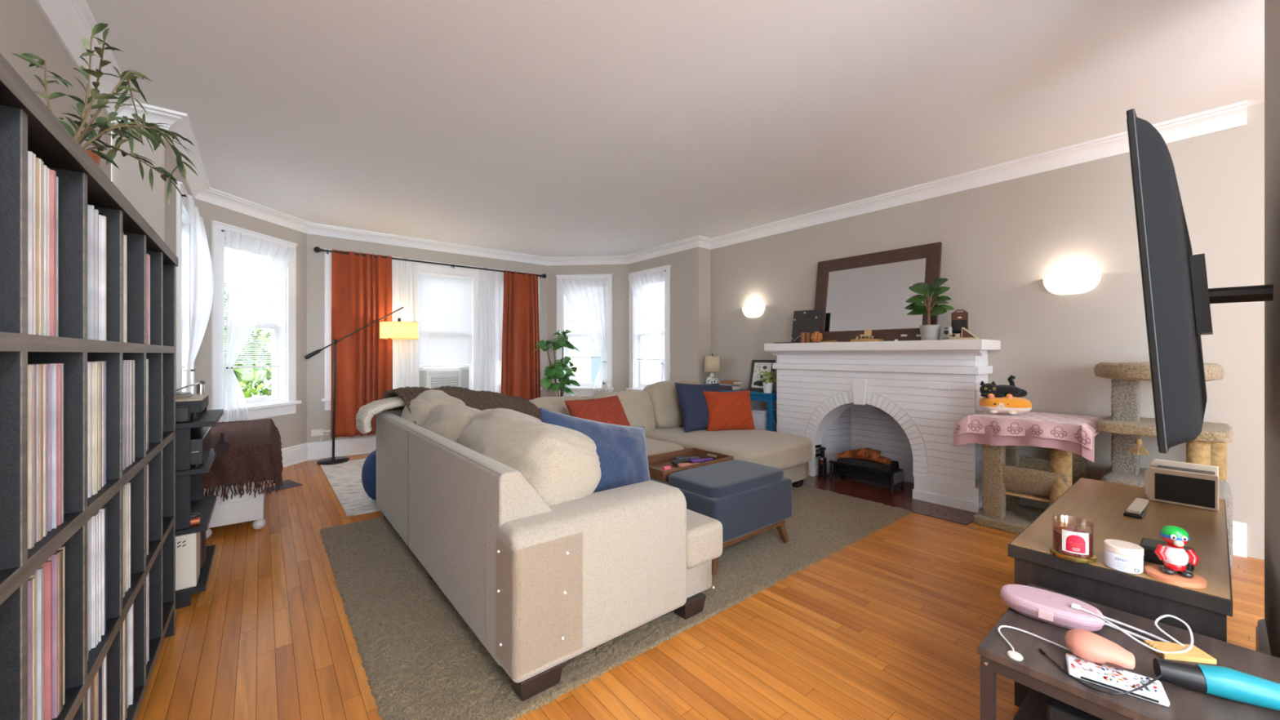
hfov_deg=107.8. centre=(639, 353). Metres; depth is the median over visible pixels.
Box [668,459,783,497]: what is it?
cushion
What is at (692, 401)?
throw pillow
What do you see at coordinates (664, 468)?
scoop
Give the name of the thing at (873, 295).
mirror glass
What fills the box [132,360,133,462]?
record sleeve
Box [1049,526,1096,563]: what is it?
candle jar
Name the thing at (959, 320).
camera
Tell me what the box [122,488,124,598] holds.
record sleeve
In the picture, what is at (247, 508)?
storage chest
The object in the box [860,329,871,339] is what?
ornament
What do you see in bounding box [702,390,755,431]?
throw pillow
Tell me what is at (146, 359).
record sleeve
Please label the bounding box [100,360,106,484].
record sleeve
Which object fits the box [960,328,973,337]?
hood
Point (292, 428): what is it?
wall
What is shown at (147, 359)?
record sleeve
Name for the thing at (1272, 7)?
wall
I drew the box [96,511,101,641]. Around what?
record sleeve
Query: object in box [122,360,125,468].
record sleeve
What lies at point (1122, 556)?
tub
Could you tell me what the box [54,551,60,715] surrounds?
record sleeve
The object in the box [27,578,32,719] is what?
record sleeve
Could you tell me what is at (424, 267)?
window
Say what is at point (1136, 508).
remote control
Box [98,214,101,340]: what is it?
record sleeve
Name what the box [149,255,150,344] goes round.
record sleeve
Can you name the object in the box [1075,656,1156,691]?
print
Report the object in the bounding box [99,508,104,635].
record sleeve
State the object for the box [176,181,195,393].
window
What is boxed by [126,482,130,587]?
record sleeve
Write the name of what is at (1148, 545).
box
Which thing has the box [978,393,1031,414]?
plush
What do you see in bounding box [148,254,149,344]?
record sleeve
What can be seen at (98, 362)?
record sleeve
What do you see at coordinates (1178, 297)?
television
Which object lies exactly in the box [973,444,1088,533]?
cat tree
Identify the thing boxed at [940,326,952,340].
vintage camera
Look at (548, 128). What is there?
ceiling
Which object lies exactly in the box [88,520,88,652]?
record sleeve
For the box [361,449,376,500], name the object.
pouf
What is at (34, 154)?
record sleeve
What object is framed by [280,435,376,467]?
baseboard
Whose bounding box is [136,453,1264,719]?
floor
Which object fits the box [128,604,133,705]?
record sleeve
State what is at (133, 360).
record sleeve
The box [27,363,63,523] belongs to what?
record sleeve
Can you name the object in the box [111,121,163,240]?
wall
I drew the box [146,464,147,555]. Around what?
record sleeve
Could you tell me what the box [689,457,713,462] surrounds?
brush
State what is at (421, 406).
cushion
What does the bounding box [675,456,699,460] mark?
brush
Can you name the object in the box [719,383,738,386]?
book
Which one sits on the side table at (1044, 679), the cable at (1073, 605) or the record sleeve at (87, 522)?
the cable at (1073, 605)
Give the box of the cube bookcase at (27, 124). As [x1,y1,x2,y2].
[0,53,177,719]
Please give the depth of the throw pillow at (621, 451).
2.35 m
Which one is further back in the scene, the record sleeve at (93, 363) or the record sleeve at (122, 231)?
the record sleeve at (122, 231)
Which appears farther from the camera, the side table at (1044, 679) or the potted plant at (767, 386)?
the potted plant at (767, 386)
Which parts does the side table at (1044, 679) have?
leg, frame rail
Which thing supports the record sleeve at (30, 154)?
on the cube bookcase at (27, 124)
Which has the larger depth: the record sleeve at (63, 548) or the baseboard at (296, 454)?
the baseboard at (296, 454)
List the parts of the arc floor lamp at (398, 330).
white cord, arm, lamp shade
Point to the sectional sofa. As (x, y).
(499, 508)
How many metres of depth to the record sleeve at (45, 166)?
0.86 m
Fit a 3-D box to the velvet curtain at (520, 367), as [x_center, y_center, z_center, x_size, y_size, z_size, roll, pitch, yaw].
[-1.746,-0.115,6.878,0.632,2.180,0.087,0,0,-39]
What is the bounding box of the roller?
[190,512,199,525]
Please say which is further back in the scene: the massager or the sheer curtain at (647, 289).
the sheer curtain at (647, 289)
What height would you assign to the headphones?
0.119 m
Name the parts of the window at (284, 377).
sash, sash, sill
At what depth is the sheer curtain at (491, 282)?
6.63 m
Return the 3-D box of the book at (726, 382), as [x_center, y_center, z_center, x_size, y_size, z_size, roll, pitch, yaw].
[1.095,0.342,5.602,0.150,0.036,0.215,0,0,-36]
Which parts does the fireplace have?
tray strip, bed moulding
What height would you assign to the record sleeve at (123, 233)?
0.315 m
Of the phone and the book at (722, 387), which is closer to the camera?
the phone
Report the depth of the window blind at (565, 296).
7.30 m
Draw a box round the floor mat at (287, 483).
[265,479,302,492]
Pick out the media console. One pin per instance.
(1097, 508)
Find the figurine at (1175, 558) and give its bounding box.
[1144,524,1206,588]
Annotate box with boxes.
[163,396,164,433]
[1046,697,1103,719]
[1139,537,1195,570]
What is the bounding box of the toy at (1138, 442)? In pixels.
[1127,435,1151,455]
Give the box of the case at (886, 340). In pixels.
[886,339,899,341]
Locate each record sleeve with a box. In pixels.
[27,151,34,334]
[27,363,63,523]
[27,364,34,549]
[27,364,38,542]
[27,577,35,719]
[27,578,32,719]
[30,573,36,719]
[31,363,61,524]
[31,364,36,543]
[34,154,35,334]
[34,569,37,719]
[35,157,39,334]
[37,566,44,719]
[38,363,58,526]
[38,364,43,540]
[39,158,42,335]
[42,161,44,335]
[43,364,46,536]
[44,164,47,335]
[44,560,52,719]
[46,364,47,534]
[47,168,49,336]
[47,364,51,531]
[49,169,56,336]
[50,553,57,719]
[51,363,57,528]
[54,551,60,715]
[55,549,62,711]
[56,176,57,336]
[57,546,65,705]
[87,204,93,339]
[87,361,88,497]
[87,522,88,660]
[87,690,88,719]
[88,361,91,497]
[88,517,91,650]
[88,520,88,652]
[88,685,90,719]
[90,680,93,719]
[91,361,95,495]
[91,514,96,648]
[93,208,98,340]
[93,678,94,719]
[94,671,97,719]
[95,361,97,493]
[95,512,98,644]
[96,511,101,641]
[97,361,99,490]
[97,670,98,719]
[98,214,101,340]
[98,663,102,719]
[99,361,102,489]
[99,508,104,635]
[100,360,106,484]
[101,215,105,340]
[102,361,103,486]
[102,506,106,631]
[102,658,104,719]
[102,662,102,719]
[103,361,104,485]
[104,654,106,719]
[105,216,106,340]
[122,231,123,342]
[122,360,124,470]
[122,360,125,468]
[122,487,124,596]
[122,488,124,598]
[122,619,124,719]
[123,233,124,342]
[123,360,124,469]
[124,235,127,342]
[124,484,126,591]
[124,617,125,719]
[125,360,126,467]
[125,484,128,591]
[125,614,127,718]
[126,360,128,466]
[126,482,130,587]
[127,611,128,708]
[128,360,129,466]
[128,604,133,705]
[129,360,131,464]
[131,360,132,463]
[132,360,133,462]
[133,360,134,462]
[133,602,133,702]
[146,253,148,344]
[146,359,146,451]
[146,359,147,449]
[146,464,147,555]
[146,466,146,558]
[146,575,147,664]
[147,359,148,448]
[147,464,148,554]
[147,572,149,661]
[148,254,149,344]
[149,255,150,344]
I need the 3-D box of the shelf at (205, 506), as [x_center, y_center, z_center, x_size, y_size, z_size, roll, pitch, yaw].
[-2.493,0.851,2.381,0.460,0.022,0.640,0,0,-39]
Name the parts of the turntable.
platter, tone arm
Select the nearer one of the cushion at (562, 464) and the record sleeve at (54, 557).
the record sleeve at (54, 557)
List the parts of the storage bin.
lid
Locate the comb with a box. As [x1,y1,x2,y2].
[1143,640,1216,664]
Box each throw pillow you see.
[539,407,649,493]
[564,395,631,426]
[675,382,720,432]
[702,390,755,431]
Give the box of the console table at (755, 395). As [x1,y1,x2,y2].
[720,388,777,431]
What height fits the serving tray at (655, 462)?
0.068 m
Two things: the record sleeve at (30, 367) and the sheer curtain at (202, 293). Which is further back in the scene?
the sheer curtain at (202, 293)
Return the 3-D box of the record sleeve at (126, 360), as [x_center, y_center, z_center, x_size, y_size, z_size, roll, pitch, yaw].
[-1.638,0.176,1.282,0.315,0.315,0.008,0,0,-39]
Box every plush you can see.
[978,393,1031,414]
[979,374,1027,397]
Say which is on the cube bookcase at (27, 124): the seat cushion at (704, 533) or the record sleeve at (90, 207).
the record sleeve at (90, 207)
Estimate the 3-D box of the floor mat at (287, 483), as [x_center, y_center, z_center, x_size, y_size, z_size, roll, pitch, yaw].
[-3.253,1.216,4.295,0.251,0.008,0.471,0,0,-7]
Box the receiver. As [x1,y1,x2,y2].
[190,426,211,466]
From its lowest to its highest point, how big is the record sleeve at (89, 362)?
0.315 m
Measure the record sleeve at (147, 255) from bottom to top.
0.315 m
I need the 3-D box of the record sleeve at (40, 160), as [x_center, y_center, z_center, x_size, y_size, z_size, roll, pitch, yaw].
[-1.192,-0.190,0.735,0.315,0.315,0.008,0,0,-39]
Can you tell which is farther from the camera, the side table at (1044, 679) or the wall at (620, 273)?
the wall at (620, 273)
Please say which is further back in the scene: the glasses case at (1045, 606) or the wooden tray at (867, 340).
the wooden tray at (867, 340)
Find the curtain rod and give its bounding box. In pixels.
[313,246,546,278]
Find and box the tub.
[1103,538,1143,573]
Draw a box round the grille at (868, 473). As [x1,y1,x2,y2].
[829,460,894,485]
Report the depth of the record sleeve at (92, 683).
1.09 m
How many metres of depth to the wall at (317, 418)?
5.46 m
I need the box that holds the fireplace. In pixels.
[764,338,1000,525]
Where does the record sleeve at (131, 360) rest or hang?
on the cube bookcase at (27, 124)
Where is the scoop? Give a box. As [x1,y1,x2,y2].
[661,466,675,470]
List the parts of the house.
house pane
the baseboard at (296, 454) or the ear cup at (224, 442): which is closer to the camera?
the ear cup at (224, 442)
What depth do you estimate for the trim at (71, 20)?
3.74 m
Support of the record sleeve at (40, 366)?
on the cube bookcase at (27, 124)
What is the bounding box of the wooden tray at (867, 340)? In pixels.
[850,338,883,342]
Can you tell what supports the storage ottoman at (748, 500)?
on the shag rug at (421, 660)
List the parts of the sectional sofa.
backrest, backrest, armrest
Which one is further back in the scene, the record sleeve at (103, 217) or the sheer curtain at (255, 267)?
the sheer curtain at (255, 267)
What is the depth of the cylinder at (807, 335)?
4.62 m
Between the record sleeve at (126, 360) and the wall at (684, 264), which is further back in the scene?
the wall at (684, 264)
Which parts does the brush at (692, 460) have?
handle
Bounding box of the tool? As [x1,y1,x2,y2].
[1152,657,1279,711]
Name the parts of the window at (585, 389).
sash, sash, sill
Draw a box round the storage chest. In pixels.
[201,480,266,537]
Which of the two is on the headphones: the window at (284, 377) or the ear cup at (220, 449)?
the ear cup at (220, 449)
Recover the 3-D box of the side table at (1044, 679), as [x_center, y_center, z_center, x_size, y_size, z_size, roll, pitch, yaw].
[1.292,0.995,1.161,0.540,0.450,0.615,0,0,-39]
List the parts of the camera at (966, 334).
hood trim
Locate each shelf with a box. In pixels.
[175,448,216,476]
[175,495,217,536]
[175,544,215,597]
[764,338,1000,351]
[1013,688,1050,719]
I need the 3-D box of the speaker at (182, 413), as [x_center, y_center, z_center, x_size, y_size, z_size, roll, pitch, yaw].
[-2.262,0.292,2.224,0.170,0.075,0.055,0,0,-39]
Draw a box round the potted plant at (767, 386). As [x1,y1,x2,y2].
[756,370,776,393]
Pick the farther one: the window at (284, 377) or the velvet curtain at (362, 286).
the velvet curtain at (362, 286)
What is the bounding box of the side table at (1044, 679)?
[977,583,1279,719]
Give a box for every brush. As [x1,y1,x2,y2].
[671,458,691,464]
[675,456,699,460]
[677,462,698,466]
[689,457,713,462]
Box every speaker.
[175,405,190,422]
[1145,458,1218,511]
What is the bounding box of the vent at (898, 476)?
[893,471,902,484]
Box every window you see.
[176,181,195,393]
[210,220,301,422]
[321,248,401,410]
[407,258,482,391]
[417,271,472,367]
[487,267,542,390]
[555,274,613,396]
[626,264,671,391]
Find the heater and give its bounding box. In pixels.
[829,447,904,491]
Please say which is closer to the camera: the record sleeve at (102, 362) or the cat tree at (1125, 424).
the record sleeve at (102, 362)
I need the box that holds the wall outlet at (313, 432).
[311,428,330,435]
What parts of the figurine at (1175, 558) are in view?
arm, arm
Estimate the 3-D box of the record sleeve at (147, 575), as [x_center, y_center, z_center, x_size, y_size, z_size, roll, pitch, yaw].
[-1.827,0.912,1.515,0.315,0.315,0.012,0,0,-39]
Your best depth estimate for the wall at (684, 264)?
6.25 m
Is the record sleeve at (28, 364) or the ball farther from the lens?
the ball
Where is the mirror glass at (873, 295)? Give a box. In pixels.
[824,257,925,331]
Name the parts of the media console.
panel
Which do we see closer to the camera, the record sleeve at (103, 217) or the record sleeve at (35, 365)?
the record sleeve at (35, 365)
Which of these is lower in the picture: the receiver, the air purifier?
the air purifier
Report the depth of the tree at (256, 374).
7.66 m
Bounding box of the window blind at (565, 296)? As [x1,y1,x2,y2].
[564,296,600,357]
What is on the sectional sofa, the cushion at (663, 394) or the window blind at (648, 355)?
the cushion at (663, 394)
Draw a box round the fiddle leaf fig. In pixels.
[532,329,580,396]
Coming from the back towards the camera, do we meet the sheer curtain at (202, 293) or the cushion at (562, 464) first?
the sheer curtain at (202, 293)
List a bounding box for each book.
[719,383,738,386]
[720,380,742,384]
[720,385,739,390]
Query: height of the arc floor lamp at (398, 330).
1.792 m
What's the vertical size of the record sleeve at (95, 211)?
0.315 m
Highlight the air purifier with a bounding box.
[175,532,199,591]
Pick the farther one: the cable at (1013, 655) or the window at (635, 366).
the window at (635, 366)
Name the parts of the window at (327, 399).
sill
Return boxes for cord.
[1103,616,1170,642]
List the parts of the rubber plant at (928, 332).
pot, stem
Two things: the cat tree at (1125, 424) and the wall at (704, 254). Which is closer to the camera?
the cat tree at (1125, 424)
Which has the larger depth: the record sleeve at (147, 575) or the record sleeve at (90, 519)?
the record sleeve at (147, 575)
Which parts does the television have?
wall arm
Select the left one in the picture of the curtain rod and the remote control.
the curtain rod
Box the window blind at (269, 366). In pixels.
[224,239,282,368]
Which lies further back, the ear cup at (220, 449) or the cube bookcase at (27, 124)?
the ear cup at (220, 449)
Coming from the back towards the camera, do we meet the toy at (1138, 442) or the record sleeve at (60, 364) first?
the toy at (1138, 442)
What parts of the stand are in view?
panel, panel, panel, panel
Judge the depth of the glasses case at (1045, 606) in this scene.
1.34 m
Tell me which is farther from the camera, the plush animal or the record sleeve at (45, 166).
the plush animal
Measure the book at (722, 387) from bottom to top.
0.052 m
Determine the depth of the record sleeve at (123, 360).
1.35 m
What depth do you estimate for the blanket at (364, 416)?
3.28 m
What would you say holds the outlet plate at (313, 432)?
attached to the wall outlet at (313, 432)
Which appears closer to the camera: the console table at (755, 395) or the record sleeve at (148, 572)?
the record sleeve at (148, 572)
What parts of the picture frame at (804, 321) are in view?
frame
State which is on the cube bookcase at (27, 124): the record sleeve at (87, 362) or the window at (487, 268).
the record sleeve at (87, 362)
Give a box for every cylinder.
[800,332,805,342]
[805,333,810,342]
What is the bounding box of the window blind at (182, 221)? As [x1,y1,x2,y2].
[182,221,183,368]
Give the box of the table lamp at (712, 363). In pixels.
[703,353,720,384]
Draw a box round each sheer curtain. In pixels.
[182,194,213,393]
[221,229,296,422]
[391,259,419,389]
[479,269,503,393]
[556,277,608,394]
[627,269,666,382]
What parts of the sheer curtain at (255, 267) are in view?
rod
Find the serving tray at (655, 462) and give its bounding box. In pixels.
[647,447,733,482]
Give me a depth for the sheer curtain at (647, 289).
6.62 m
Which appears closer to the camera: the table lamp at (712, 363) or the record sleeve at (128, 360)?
the record sleeve at (128, 360)
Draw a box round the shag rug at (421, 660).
[320,484,911,719]
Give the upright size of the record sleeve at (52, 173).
0.315 m
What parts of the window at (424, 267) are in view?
sash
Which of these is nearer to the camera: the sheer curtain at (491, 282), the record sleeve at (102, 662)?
the record sleeve at (102, 662)
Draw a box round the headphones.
[213,431,230,455]
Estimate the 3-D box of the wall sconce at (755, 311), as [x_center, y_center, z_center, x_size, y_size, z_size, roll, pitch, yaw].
[1.332,-0.503,5.588,0.109,0.134,0.318,0,0,-39]
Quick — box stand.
[175,408,223,608]
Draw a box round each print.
[748,360,775,391]
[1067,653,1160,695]
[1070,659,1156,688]
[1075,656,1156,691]
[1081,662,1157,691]
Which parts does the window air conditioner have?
panel, rail, control panel, panel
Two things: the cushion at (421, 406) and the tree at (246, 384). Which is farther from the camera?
the tree at (246, 384)
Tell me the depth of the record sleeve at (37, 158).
0.83 m
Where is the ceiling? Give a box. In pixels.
[85,0,1264,257]
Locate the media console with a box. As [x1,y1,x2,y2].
[1008,477,1232,706]
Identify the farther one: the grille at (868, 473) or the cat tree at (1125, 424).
the grille at (868, 473)
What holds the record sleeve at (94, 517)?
on the cube bookcase at (27, 124)
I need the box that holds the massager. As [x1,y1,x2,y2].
[1064,628,1135,670]
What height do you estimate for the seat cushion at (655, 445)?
0.213 m
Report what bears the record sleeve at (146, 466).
on the cube bookcase at (27, 124)
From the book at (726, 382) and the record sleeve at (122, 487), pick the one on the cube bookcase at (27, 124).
the record sleeve at (122, 487)
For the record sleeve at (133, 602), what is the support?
on the cube bookcase at (27, 124)
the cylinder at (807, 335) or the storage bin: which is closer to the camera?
the cylinder at (807, 335)
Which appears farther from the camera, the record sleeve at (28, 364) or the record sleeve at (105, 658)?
the record sleeve at (105, 658)
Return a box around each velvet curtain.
[330,248,392,438]
[501,270,540,399]
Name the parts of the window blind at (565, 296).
rail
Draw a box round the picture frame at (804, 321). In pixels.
[791,309,822,342]
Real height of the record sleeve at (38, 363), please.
0.315 m
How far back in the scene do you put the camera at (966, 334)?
3.60 m
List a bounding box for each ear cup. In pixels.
[213,443,228,455]
[215,440,230,448]
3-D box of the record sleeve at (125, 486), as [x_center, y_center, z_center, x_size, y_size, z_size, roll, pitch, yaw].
[-1.640,0.544,1.279,0.315,0.315,0.007,0,0,-39]
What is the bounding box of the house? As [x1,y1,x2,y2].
[419,284,602,382]
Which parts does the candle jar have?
gold lid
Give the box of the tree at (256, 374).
[224,319,271,398]
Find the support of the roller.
on the stand
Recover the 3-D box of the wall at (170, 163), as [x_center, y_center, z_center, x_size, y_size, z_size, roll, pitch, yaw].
[-3.531,-0.135,3.471,0.170,2.710,1.560,0,0,-39]
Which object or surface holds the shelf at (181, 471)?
attached to the stand
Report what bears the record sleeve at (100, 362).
on the cube bookcase at (27, 124)
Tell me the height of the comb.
0.012 m
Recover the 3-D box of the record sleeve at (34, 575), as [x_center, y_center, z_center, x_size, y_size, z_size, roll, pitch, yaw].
[-1.186,0.544,0.722,0.315,0.315,0.012,0,0,-39]
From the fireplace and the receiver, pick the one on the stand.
the receiver
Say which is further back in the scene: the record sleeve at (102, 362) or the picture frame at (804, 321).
the picture frame at (804, 321)
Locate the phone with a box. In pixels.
[1065,653,1169,706]
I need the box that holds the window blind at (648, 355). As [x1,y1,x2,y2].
[636,276,664,359]
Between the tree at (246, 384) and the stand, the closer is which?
the stand
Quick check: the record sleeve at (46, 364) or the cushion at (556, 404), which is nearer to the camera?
the record sleeve at (46, 364)
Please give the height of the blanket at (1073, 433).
0.241 m
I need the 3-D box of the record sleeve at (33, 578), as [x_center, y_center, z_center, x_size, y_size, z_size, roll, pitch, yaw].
[-1.168,0.544,0.707,0.315,0.315,0.008,0,0,-39]
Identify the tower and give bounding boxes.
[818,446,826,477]
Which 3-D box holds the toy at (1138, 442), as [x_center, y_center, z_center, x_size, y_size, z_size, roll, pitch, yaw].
[3.002,0.543,2.802,0.106,0.116,0.093,0,0,-18]
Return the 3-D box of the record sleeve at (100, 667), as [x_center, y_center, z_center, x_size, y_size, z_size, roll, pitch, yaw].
[-1.448,0.912,1.050,0.315,0.315,0.007,0,0,-40]
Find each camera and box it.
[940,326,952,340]
[947,327,979,339]
[951,309,968,337]
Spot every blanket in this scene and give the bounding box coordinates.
[355,390,444,433]
[381,386,541,426]
[953,410,1102,462]
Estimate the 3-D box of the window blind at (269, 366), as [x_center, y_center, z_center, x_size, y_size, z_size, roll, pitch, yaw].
[-3.941,-0.476,4.747,0.035,1.232,0.674,0,0,6]
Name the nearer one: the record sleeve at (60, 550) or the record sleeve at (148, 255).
the record sleeve at (60, 550)
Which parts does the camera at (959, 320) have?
handle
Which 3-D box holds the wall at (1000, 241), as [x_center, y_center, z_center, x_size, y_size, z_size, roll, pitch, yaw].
[3.425,-0.135,3.230,0.170,2.710,7.700,0,0,-39]
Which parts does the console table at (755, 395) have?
leg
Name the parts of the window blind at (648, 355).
rail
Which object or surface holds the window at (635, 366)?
in the wall at (684, 264)
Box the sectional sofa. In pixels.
[376,379,813,701]
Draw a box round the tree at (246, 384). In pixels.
[224,276,271,393]
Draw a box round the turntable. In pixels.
[175,380,208,419]
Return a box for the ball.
[810,331,822,342]
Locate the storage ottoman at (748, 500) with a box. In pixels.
[649,459,791,573]
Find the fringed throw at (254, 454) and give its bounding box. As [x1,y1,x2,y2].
[201,418,283,502]
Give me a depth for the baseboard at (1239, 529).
2.83 m
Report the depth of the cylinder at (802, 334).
4.66 m
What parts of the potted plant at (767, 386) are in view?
pot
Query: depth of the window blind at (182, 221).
3.89 m
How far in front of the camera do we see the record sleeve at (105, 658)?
1.18 m
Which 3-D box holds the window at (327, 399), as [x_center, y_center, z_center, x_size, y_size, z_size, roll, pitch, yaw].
[-3.417,-0.284,5.766,0.870,1.888,0.230,0,0,-39]
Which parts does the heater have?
heater leg, heater leg, heater leg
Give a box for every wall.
[0,0,111,180]
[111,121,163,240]
[163,137,191,391]
[192,198,306,448]
[306,234,547,442]
[547,264,628,397]
[628,247,697,381]
[697,247,711,384]
[711,102,1264,559]
[1264,0,1279,657]
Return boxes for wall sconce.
[742,305,764,317]
[1042,272,1101,294]
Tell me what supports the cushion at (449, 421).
on the sectional sofa
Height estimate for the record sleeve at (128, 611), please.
0.315 m
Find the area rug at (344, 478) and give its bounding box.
[320,458,380,516]
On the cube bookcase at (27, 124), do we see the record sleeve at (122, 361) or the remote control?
the record sleeve at (122, 361)
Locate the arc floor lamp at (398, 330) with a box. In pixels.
[303,306,418,465]
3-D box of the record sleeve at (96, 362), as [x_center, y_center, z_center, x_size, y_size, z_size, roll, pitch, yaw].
[-1.419,0.176,1.016,0.315,0.315,0.007,0,0,-39]
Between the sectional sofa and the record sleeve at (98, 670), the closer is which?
the record sleeve at (98, 670)
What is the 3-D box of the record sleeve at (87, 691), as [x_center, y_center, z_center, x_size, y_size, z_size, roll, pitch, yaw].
[-1.366,0.912,0.950,0.315,0.315,0.012,0,0,-40]
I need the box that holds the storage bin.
[751,407,777,431]
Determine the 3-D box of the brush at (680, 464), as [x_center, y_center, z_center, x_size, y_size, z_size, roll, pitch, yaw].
[0.349,0.765,3.227,0.186,0.026,0.068,0,0,-15]
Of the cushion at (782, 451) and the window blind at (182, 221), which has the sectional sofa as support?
the cushion at (782, 451)
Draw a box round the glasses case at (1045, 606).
[1000,584,1104,631]
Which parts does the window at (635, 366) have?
sill, sash, sash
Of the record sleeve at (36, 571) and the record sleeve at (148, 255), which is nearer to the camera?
the record sleeve at (36, 571)
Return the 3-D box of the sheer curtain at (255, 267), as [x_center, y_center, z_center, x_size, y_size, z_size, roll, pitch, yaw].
[-3.837,-0.253,4.746,0.067,1.825,0.810,0,0,6]
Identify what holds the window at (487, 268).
in the wall at (317, 418)
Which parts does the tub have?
lid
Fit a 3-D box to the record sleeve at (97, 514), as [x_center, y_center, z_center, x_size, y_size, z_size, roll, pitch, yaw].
[-1.435,0.544,1.032,0.315,0.315,0.012,0,0,-39]
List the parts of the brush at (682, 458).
handle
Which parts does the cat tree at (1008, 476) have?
carpet post, board, carpet post, sisal post, carpet post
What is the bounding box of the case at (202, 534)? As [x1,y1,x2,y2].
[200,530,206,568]
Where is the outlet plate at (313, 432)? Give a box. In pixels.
[311,428,323,435]
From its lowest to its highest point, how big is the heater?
0.332 m
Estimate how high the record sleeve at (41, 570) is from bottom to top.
0.315 m
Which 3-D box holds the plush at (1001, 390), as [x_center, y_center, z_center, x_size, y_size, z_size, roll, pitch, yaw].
[2.652,0.235,3.409,0.296,0.164,0.145,0,0,23]
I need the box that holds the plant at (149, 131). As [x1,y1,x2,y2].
[13,22,198,204]
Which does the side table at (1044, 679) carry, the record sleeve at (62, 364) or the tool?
the tool
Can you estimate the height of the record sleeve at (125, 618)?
0.315 m
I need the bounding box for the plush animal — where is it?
[602,381,609,387]
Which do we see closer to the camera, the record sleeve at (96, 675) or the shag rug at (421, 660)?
the record sleeve at (96, 675)
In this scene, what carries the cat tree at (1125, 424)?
on the floor
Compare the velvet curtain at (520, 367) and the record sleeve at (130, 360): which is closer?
the record sleeve at (130, 360)
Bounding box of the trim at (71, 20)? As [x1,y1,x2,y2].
[33,0,1247,265]
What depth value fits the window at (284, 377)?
4.94 m
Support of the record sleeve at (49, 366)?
on the cube bookcase at (27, 124)
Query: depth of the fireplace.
4.07 m
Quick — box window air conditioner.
[418,366,469,389]
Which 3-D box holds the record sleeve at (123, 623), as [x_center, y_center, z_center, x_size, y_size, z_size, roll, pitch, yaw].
[-1.601,0.912,1.240,0.315,0.315,0.008,0,0,-39]
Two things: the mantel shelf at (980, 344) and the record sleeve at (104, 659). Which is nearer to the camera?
the record sleeve at (104, 659)
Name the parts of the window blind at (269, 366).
rail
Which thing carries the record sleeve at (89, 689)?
on the cube bookcase at (27, 124)
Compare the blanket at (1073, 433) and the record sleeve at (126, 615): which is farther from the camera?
the blanket at (1073, 433)
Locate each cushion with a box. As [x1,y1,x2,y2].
[400,389,466,426]
[422,404,480,443]
[457,408,601,505]
[528,395,586,415]
[586,390,655,432]
[642,379,701,428]
[644,426,813,469]
[644,436,684,455]
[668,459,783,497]
[686,508,722,568]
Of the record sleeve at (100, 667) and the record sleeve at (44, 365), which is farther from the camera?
the record sleeve at (100, 667)
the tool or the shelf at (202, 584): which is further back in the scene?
the shelf at (202, 584)
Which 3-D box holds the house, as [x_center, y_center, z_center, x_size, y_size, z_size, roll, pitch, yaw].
[-4.142,0.820,17.244,8.100,7.000,4.800,0,0,-39]
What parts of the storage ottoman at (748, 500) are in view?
leg, leg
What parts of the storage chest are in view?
door panel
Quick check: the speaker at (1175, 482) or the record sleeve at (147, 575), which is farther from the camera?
the speaker at (1175, 482)
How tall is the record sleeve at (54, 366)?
0.315 m
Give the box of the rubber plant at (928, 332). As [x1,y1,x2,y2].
[904,278,955,340]
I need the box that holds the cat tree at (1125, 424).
[1093,362,1233,570]
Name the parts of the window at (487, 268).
frame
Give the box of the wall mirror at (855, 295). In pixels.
[813,241,942,342]
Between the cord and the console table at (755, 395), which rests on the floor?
the console table at (755, 395)
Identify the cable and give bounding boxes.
[997,625,1071,661]
[1038,648,1162,694]
[1071,603,1193,653]
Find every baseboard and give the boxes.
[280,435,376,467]
[1018,497,1246,557]
[1255,618,1271,655]
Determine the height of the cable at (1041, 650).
0.032 m
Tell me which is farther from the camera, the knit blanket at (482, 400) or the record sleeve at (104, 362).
the knit blanket at (482, 400)
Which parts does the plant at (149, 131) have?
pot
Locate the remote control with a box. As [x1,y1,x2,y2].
[1123,497,1149,519]
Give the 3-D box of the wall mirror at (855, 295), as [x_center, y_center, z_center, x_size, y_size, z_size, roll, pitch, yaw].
[2.194,-0.539,4.434,0.162,0.855,1.140,0,0,-39]
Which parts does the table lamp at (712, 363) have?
lamp shade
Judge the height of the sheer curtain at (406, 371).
2.120 m
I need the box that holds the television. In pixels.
[1126,108,1273,453]
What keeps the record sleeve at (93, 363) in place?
on the cube bookcase at (27, 124)
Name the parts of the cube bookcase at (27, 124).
shelf, shelf, shelf, shelf, panel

